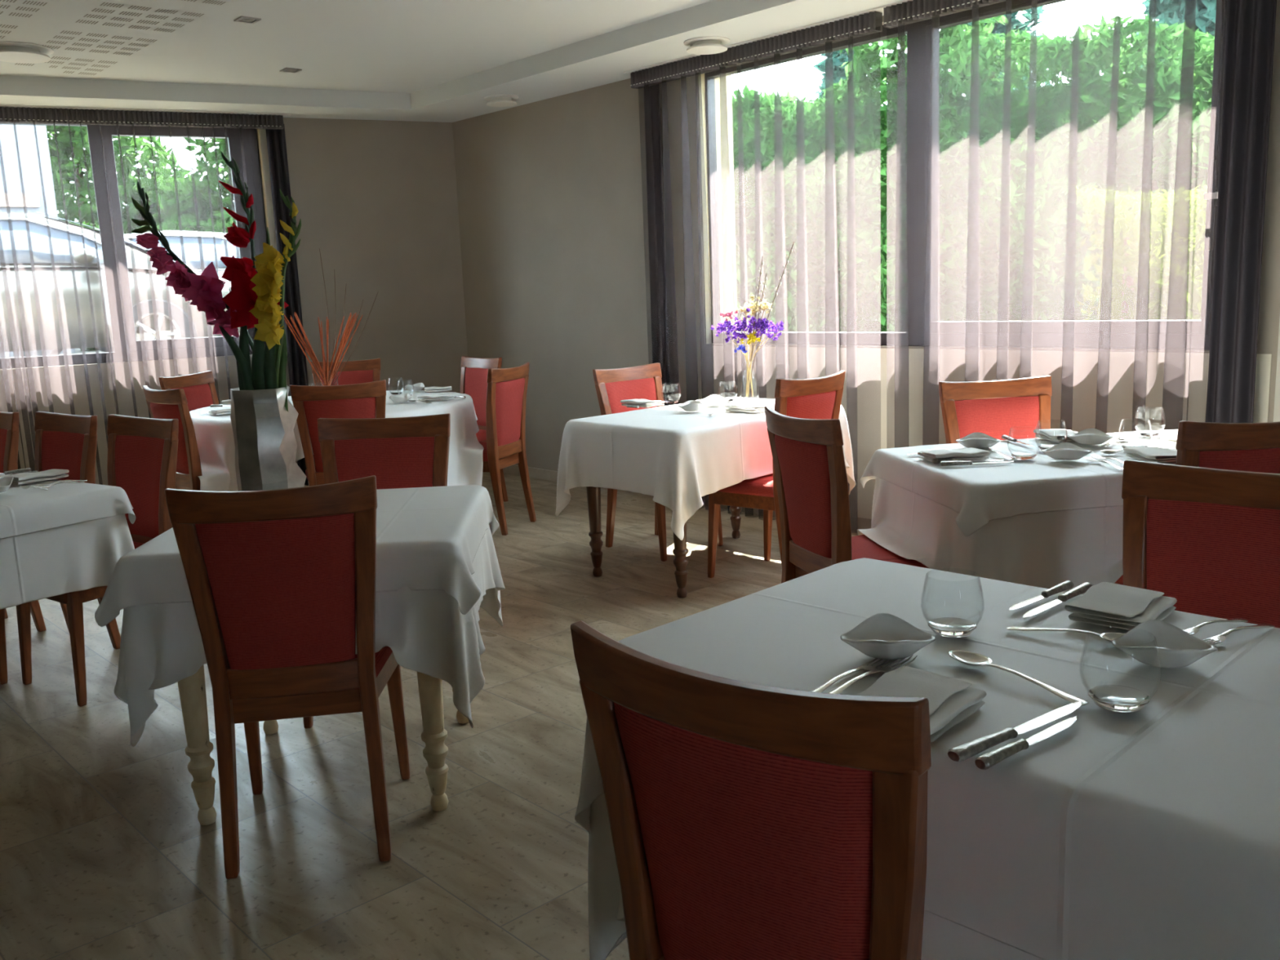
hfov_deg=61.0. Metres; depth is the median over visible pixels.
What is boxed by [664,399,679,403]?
tumbler
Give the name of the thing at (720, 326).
dried statice
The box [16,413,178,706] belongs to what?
dining chair
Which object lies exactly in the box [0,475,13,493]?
bowl
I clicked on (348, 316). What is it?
stick
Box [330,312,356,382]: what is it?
stick
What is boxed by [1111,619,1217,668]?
bowl
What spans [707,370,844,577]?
dining chair
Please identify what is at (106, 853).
floor
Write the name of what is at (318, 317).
stick
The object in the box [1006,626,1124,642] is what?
spoon
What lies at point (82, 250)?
mirror
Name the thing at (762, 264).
twig
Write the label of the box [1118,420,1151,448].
tumbler
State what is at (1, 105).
track
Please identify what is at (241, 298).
gladiolus
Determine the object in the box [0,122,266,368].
window
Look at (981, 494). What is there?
cloth
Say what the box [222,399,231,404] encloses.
napkin
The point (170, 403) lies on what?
dining chair
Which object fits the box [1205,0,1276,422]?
drape
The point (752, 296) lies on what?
dried strawflower
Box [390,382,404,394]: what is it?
tumbler
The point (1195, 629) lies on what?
fork
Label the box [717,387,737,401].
tumbler
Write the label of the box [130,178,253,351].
gladiolus
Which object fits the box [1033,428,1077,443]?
napkin
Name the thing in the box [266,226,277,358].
leaf
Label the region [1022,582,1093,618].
knife
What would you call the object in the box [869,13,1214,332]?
hedge
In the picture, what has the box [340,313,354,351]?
stick
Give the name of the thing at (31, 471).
knife
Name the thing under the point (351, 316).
stick
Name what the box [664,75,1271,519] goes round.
curtain
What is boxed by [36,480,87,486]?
fork
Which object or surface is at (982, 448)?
bowl
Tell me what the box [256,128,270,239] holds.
trim
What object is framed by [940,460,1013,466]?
knife
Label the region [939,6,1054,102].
tree
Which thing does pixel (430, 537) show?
cloth
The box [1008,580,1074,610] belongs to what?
knife
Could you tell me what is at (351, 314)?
stick
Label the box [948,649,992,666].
spoon bowl
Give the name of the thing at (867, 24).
sheer curtain
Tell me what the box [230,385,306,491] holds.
metal vase
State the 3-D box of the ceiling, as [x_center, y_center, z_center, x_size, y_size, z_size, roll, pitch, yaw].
[-1.226,-1.797,2.168,9.707,0.300,12.778,-2,10,0]
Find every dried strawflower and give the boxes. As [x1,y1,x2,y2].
[735,302,756,395]
[747,293,765,391]
[750,297,772,376]
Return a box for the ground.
[4,348,105,357]
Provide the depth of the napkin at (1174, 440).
3.68 m
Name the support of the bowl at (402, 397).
on the tablecloth at (214, 433)
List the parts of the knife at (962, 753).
handle, blade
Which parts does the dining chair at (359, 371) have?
leg, crest rail, backrest, leg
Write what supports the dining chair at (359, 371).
on the floor
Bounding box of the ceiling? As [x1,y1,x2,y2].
[0,0,903,122]
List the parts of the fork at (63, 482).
handle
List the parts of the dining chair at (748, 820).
leg, backrest, crest rail, leg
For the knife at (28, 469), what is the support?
on the cloth at (32, 509)
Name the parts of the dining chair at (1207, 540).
leg, crest rail, backrest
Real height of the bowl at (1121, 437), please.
0.011 m
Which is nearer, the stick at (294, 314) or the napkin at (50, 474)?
the napkin at (50, 474)
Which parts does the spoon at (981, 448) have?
handle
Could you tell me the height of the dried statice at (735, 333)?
0.360 m
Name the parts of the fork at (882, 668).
handle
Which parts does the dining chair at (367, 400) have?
leg, seat, rail, crest rail, backrest, leg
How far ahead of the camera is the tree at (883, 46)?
8.88 m
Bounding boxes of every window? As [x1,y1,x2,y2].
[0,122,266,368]
[704,0,1228,350]
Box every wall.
[0,117,467,464]
[452,0,1279,471]
[1273,319,1279,422]
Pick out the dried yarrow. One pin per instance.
(752, 337)
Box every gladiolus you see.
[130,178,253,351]
[218,150,288,335]
[248,188,301,388]
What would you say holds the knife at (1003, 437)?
on the cloth at (981, 494)
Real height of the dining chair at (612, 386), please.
0.956 m
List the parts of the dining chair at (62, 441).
leg, leg, backrest, crest rail, leg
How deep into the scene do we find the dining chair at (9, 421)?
4.55 m
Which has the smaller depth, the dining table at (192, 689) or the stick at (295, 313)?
the dining table at (192, 689)
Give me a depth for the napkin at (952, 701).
1.51 m
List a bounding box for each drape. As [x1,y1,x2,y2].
[265,126,315,485]
[644,84,670,406]
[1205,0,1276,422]
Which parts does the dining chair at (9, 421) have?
backrest, leg, crest rail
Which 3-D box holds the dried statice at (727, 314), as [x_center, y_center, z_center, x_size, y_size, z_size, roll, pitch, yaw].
[0.480,-0.647,5.582,0.146,0.446,0.062,-5,10,-15]
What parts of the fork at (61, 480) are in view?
handle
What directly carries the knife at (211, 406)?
on the tablecloth at (214, 433)
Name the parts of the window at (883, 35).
sash, handle plate, handle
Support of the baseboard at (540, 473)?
attached to the wall at (549, 191)
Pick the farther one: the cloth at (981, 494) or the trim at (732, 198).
the trim at (732, 198)
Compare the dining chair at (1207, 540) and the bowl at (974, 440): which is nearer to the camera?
the dining chair at (1207, 540)
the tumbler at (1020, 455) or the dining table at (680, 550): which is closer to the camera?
the tumbler at (1020, 455)
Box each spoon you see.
[20,484,48,490]
[408,400,431,403]
[948,649,1088,706]
[976,447,1015,459]
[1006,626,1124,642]
[1099,448,1123,453]
[1100,435,1128,447]
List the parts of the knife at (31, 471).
handle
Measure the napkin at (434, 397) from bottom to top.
0.030 m
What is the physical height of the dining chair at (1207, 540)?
0.956 m
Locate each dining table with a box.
[177,664,468,825]
[586,486,742,598]
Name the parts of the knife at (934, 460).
handle, blade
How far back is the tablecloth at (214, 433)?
6.04 m
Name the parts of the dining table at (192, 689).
leg, leg, leg, leg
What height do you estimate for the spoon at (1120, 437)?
0.014 m
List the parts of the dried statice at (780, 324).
stem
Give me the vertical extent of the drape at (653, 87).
2.580 m
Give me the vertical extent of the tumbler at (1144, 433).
0.101 m
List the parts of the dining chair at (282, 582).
leg, leg, crest rail, backrest, rail, seat, seat frame, leg, leg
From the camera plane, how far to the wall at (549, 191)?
7.49 m
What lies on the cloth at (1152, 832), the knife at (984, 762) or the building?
the knife at (984, 762)
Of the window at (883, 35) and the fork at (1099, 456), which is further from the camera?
the window at (883, 35)
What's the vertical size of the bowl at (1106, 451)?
0.011 m
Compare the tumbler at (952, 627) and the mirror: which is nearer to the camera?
the tumbler at (952, 627)
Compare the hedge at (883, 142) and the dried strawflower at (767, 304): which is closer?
the dried strawflower at (767, 304)
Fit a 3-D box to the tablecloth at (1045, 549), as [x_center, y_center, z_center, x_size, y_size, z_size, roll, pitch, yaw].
[1.489,0.221,3.675,1.418,0.627,1.002,-4,10,-9]
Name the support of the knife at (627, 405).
on the tablecloth at (674, 455)
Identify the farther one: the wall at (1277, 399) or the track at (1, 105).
the track at (1, 105)
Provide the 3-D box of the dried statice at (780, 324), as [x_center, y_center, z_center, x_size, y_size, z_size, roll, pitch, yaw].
[0.667,-0.625,5.595,0.181,0.383,0.107,-11,13,-39]
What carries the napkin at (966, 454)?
on the cloth at (981, 494)
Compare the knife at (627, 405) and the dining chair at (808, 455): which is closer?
the dining chair at (808, 455)
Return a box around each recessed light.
[233,16,261,23]
[279,67,302,72]
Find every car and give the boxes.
[0,211,239,351]
[17,230,239,356]
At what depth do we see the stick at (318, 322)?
6.29 m
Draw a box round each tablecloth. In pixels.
[0,513,134,609]
[114,523,505,746]
[189,390,484,491]
[555,396,855,540]
[587,792,1043,959]
[857,476,1123,595]
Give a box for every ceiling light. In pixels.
[0,41,53,63]
[683,35,729,54]
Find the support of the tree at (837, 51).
on the ground
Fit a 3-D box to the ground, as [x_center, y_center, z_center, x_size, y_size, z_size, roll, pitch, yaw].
[-0.011,-0.278,7.567,120.000,0.940,135.000,-2,10,0]
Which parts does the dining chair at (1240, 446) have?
seat, leg, crest rail, backrest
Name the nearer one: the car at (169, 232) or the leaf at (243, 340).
the leaf at (243, 340)
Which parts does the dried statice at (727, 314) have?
stem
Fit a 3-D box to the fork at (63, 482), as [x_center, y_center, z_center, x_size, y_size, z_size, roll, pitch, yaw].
[-2.001,0.015,3.745,0.156,0.012,0.020,-11,13,-39]
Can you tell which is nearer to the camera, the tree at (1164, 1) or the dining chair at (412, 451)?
the dining chair at (412, 451)
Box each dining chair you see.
[0,411,46,631]
[0,411,120,684]
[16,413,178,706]
[142,385,202,490]
[158,370,218,411]
[164,475,410,879]
[289,379,386,486]
[302,413,450,728]
[311,358,381,466]
[460,355,508,502]
[479,362,536,535]
[569,620,931,959]
[592,362,723,561]
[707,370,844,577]
[764,405,928,583]
[938,375,1052,444]
[1114,420,1279,585]
[1121,459,1279,628]
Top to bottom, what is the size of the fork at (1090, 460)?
0.012 m
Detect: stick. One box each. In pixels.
[284,314,318,368]
[284,318,324,386]
[289,315,319,368]
[289,317,327,386]
[293,313,327,384]
[293,314,323,371]
[295,313,328,385]
[318,316,326,378]
[318,322,326,371]
[320,320,325,386]
[326,320,328,386]
[328,314,351,384]
[328,314,351,385]
[328,315,344,376]
[328,315,350,379]
[329,315,351,384]
[329,315,362,385]
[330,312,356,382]
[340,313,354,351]
[341,314,358,354]
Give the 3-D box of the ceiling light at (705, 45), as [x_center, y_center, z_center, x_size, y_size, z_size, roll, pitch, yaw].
[0.359,-2.329,5.835,0.250,0.050,0.250,-2,10,0]
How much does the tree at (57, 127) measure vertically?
6.847 m
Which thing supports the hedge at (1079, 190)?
on the ground
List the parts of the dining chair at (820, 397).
leg, seat frame, seat, leg, leg, crest rail, backrest, leg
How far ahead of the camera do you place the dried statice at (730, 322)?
5.57 m
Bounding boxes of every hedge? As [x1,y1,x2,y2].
[69,217,236,351]
[732,56,906,332]
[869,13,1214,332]
[1076,184,1207,319]
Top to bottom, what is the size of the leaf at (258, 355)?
0.504 m
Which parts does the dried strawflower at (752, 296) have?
stem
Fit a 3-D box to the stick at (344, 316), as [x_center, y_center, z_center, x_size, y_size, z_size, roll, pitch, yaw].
[-1.780,-0.698,6.288,0.215,0.491,0.008,1,11,19]
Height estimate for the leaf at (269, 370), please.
0.484 m
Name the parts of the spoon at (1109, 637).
handle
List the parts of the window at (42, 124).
sash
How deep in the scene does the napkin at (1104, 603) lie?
1.87 m
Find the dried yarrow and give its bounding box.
[740,331,760,395]
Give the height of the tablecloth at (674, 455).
0.466 m
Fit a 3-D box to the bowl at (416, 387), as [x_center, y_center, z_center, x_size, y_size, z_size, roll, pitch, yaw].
[-1.445,-0.595,6.973,0.120,0.044,0.120,-6,11,-20]
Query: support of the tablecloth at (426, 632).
on the dining table at (192, 689)
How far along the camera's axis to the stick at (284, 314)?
6.26 m
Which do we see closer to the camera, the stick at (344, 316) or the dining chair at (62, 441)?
the dining chair at (62, 441)
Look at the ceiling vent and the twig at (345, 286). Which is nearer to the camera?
the twig at (345, 286)
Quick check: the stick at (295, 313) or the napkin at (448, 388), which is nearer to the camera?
the stick at (295, 313)
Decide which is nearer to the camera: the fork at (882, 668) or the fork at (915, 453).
the fork at (882, 668)
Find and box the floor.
[0,471,857,959]
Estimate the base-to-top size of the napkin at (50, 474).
0.032 m
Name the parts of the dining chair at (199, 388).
crest rail, backrest, leg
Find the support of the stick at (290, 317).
in the vase
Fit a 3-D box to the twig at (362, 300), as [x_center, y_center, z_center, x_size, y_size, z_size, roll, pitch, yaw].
[-1.723,-0.747,6.290,0.287,0.580,0.006,-3,10,-5]
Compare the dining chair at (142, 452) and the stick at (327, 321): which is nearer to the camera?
the dining chair at (142, 452)
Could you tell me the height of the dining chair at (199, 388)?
0.956 m
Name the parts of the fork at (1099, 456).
handle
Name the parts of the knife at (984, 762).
handle, blade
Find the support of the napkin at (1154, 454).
on the cloth at (981, 494)
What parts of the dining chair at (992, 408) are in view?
leg, crest rail, backrest, leg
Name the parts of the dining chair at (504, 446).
seat, leg, seat frame, crest rail, rail, backrest, leg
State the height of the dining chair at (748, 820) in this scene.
0.956 m
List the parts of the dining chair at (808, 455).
leg, seat frame, backrest, crest rail, rail, leg, seat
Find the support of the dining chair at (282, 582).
on the floor
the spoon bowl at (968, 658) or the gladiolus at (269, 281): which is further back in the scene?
the gladiolus at (269, 281)
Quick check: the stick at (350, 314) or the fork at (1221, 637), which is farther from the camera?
the stick at (350, 314)
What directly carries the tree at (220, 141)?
on the ground
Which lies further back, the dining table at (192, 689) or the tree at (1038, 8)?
the tree at (1038, 8)
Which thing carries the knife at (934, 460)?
on the cloth at (981, 494)
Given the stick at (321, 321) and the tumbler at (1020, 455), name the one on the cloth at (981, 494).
the tumbler at (1020, 455)
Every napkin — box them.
[4,469,69,484]
[208,408,231,415]
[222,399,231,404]
[417,394,453,400]
[424,386,451,391]
[620,399,664,407]
[724,403,773,413]
[855,666,986,742]
[917,447,989,462]
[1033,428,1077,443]
[1064,582,1177,630]
[1123,446,1177,464]
[1167,436,1177,445]
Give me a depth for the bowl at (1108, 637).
1.76 m
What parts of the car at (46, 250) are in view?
window trim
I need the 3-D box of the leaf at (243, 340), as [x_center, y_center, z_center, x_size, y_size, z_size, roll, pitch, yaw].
[-1.205,-0.240,3.343,0.044,0.534,0.016,-2,10,0]
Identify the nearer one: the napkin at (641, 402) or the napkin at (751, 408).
the napkin at (751, 408)
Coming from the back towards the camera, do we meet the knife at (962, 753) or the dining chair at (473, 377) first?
the dining chair at (473, 377)
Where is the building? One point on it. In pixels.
(1, 126)
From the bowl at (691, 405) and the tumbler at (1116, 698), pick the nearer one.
the tumbler at (1116, 698)
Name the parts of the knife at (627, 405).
handle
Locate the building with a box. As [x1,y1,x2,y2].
[0,124,75,357]
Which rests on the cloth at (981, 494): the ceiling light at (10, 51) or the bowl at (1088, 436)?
the bowl at (1088, 436)
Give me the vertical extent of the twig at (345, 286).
0.673 m
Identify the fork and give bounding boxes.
[34,481,84,488]
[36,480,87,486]
[708,410,728,415]
[811,657,893,692]
[828,654,917,693]
[906,447,968,455]
[1084,457,1123,470]
[1091,454,1124,463]
[1183,617,1248,635]
[1202,623,1275,644]
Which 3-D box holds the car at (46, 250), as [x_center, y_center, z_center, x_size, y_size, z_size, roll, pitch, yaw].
[-5.846,-1.738,10.184,4.400,1.485,2.180,-5,10,-15]
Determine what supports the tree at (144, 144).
on the ground
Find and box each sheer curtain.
[0,106,284,485]
[630,10,882,535]
[883,0,1226,448]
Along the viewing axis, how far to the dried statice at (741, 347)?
5.52 m
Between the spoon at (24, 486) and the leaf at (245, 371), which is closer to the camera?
the leaf at (245, 371)
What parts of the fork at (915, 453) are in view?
handle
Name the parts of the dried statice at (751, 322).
stem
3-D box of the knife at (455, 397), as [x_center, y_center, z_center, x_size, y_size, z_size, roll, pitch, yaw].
[-1.100,-0.490,6.400,0.206,0.016,0.019,6,13,39]
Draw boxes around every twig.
[319,248,329,380]
[329,282,335,372]
[330,300,363,385]
[333,293,377,385]
[340,286,346,340]
[745,273,767,396]
[748,256,763,396]
[751,241,794,396]
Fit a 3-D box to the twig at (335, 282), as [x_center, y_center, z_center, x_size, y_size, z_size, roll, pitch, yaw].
[-1.799,-0.836,6.308,0.136,0.755,0.010,0,10,13]
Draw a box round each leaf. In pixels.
[218,324,254,390]
[237,325,252,390]
[251,328,265,390]
[263,343,277,389]
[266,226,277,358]
[278,324,288,411]
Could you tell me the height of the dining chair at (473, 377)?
0.956 m
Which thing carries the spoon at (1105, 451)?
on the cloth at (981, 494)
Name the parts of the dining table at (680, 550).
leg, leg, leg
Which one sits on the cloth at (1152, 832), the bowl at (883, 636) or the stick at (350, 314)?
the bowl at (883, 636)
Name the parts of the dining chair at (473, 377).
leg, backrest, seat, crest rail, rail, leg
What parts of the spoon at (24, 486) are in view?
handle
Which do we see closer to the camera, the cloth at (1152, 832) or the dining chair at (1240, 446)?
the cloth at (1152, 832)
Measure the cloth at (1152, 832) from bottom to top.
0.358 m
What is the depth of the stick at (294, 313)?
6.31 m
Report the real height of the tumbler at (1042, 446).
0.101 m
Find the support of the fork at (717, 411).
on the tablecloth at (674, 455)
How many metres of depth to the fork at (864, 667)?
1.64 m
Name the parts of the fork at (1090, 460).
handle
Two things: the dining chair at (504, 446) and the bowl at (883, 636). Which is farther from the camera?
the dining chair at (504, 446)
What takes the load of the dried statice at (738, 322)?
in the glass carafe
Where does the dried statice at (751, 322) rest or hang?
in the glass carafe
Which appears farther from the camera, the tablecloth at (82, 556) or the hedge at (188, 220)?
the hedge at (188, 220)
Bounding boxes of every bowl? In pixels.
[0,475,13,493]
[20,484,30,488]
[388,393,411,402]
[404,382,425,391]
[677,400,708,411]
[699,394,729,405]
[840,613,935,659]
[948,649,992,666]
[955,432,1000,448]
[976,447,992,451]
[1041,442,1091,460]
[1067,428,1114,444]
[1099,449,1119,453]
[1099,632,1124,642]
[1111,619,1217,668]
[1114,435,1128,440]
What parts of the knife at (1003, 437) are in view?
handle, blade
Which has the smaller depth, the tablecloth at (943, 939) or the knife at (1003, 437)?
the tablecloth at (943, 939)
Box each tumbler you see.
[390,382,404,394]
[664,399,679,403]
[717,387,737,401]
[920,574,983,637]
[1007,428,1040,460]
[1034,422,1067,450]
[1079,631,1157,711]
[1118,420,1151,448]
[1136,413,1164,436]
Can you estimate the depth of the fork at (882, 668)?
1.64 m
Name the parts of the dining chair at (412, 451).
leg, leg, crest rail, backrest, leg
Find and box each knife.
[0,467,31,475]
[0,471,38,478]
[209,404,224,407]
[453,395,466,398]
[626,404,648,408]
[932,458,1002,463]
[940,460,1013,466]
[947,700,1082,762]
[974,715,1077,769]
[1001,435,1032,445]
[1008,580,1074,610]
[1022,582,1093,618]
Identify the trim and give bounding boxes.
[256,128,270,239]
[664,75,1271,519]
[697,73,737,342]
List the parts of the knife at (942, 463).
handle, blade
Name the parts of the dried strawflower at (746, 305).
stem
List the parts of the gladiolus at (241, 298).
stem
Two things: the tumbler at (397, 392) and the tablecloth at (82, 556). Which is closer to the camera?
the tablecloth at (82, 556)
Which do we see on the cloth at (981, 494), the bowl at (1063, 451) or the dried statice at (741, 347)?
the bowl at (1063, 451)
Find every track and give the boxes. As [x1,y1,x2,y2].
[0,104,291,116]
[623,0,912,74]
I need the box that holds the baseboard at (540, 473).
[502,464,871,529]
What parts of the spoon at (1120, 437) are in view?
handle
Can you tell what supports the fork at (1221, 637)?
on the cloth at (1152, 832)
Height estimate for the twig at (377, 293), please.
0.621 m
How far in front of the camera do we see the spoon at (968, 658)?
1.64 m
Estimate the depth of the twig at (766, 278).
5.54 m
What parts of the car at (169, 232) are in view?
window trim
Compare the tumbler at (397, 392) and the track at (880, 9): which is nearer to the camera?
the track at (880, 9)
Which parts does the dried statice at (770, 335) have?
stem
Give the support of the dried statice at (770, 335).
in the glass carafe
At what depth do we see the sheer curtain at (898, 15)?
4.78 m
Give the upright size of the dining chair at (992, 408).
0.956 m
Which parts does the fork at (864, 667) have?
handle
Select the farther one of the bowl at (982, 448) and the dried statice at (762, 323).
the dried statice at (762, 323)
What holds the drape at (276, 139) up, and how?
hanging from the track at (1, 105)
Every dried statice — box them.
[710,320,748,377]
[720,310,748,395]
[723,320,747,396]
[724,327,747,360]
[732,307,756,396]
[733,344,748,394]
[740,316,764,393]
[746,317,774,395]
[746,326,765,393]
[748,322,781,394]
[751,320,784,396]
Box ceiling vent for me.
[484,93,518,106]
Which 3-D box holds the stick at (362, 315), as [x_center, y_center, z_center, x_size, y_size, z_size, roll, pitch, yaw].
[-1.743,-0.713,6.362,0.276,0.493,0.008,-4,10,-12]
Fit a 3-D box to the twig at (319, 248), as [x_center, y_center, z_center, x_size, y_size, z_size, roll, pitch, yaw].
[-1.816,-0.890,6.272,0.046,0.874,0.012,-4,10,-8]
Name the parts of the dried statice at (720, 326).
stem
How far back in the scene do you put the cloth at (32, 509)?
3.59 m
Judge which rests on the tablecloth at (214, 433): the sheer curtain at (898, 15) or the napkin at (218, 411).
the napkin at (218, 411)
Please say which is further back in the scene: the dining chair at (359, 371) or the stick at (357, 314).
the dining chair at (359, 371)
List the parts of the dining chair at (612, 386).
leg, crest rail, backrest, leg, leg, leg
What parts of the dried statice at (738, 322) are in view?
stem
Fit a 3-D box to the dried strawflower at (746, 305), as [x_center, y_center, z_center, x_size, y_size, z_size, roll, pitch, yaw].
[0.558,-0.673,5.597,0.131,0.485,0.083,-6,11,-22]
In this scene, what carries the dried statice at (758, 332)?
in the glass carafe
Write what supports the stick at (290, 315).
in the vase
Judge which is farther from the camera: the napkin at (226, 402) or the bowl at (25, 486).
the napkin at (226, 402)
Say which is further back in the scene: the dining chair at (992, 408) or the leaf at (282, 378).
the dining chair at (992, 408)
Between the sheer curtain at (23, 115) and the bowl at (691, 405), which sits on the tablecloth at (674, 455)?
the bowl at (691, 405)
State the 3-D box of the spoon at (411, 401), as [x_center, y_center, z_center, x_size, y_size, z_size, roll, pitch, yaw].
[-1.254,-0.447,6.193,0.199,0.014,0.042,6,13,40]
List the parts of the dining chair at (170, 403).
leg, crest rail, backrest, seat frame, rail, leg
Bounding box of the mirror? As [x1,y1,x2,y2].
[72,248,94,264]
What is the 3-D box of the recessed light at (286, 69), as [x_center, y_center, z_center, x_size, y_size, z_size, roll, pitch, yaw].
[-2.141,-2.510,6.661,0.100,0.007,0.100,-11,13,-39]
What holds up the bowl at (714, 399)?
on the tablecloth at (674, 455)
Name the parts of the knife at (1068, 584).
blade, handle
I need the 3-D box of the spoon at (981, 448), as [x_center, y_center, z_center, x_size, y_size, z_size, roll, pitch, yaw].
[1.182,-0.090,3.615,0.048,0.014,0.229,-4,10,-10]
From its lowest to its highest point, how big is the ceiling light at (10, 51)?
0.050 m
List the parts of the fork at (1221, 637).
handle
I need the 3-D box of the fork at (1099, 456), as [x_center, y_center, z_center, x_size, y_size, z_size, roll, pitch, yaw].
[1.478,-0.062,3.393,0.027,0.012,0.217,-4,10,-7]
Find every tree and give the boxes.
[45,125,161,226]
[118,139,222,234]
[182,137,235,223]
[813,48,874,107]
[840,15,1007,329]
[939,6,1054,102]
[1135,0,1216,67]
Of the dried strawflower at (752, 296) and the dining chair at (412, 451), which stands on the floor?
the dining chair at (412, 451)
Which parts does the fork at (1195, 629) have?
handle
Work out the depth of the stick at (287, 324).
6.26 m
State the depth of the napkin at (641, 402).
5.54 m
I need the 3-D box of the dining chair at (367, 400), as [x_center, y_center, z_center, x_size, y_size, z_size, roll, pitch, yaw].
[-1.540,-0.051,5.721,0.466,0.956,0.514,-5,10,-13]
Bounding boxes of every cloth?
[0,472,135,538]
[94,484,499,626]
[574,557,1279,959]
[860,429,1177,536]
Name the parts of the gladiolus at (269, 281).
stem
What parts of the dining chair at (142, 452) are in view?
leg, seat frame, leg, leg, seat, backrest, rail, crest rail, leg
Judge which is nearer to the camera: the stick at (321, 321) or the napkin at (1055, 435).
the napkin at (1055, 435)
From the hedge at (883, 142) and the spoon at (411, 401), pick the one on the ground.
the hedge at (883, 142)
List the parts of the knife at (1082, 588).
blade, handle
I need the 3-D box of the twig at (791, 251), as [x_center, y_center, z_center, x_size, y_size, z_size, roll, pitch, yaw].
[0.678,-0.818,5.555,0.236,0.774,0.020,-2,10,0]
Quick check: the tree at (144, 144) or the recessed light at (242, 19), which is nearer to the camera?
the recessed light at (242, 19)
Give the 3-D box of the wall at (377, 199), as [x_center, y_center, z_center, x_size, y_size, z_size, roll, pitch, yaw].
[-3.723,-1.235,7.471,5.298,3.050,0.280,-7,11,-25]
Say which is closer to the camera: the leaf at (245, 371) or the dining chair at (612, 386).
the leaf at (245, 371)

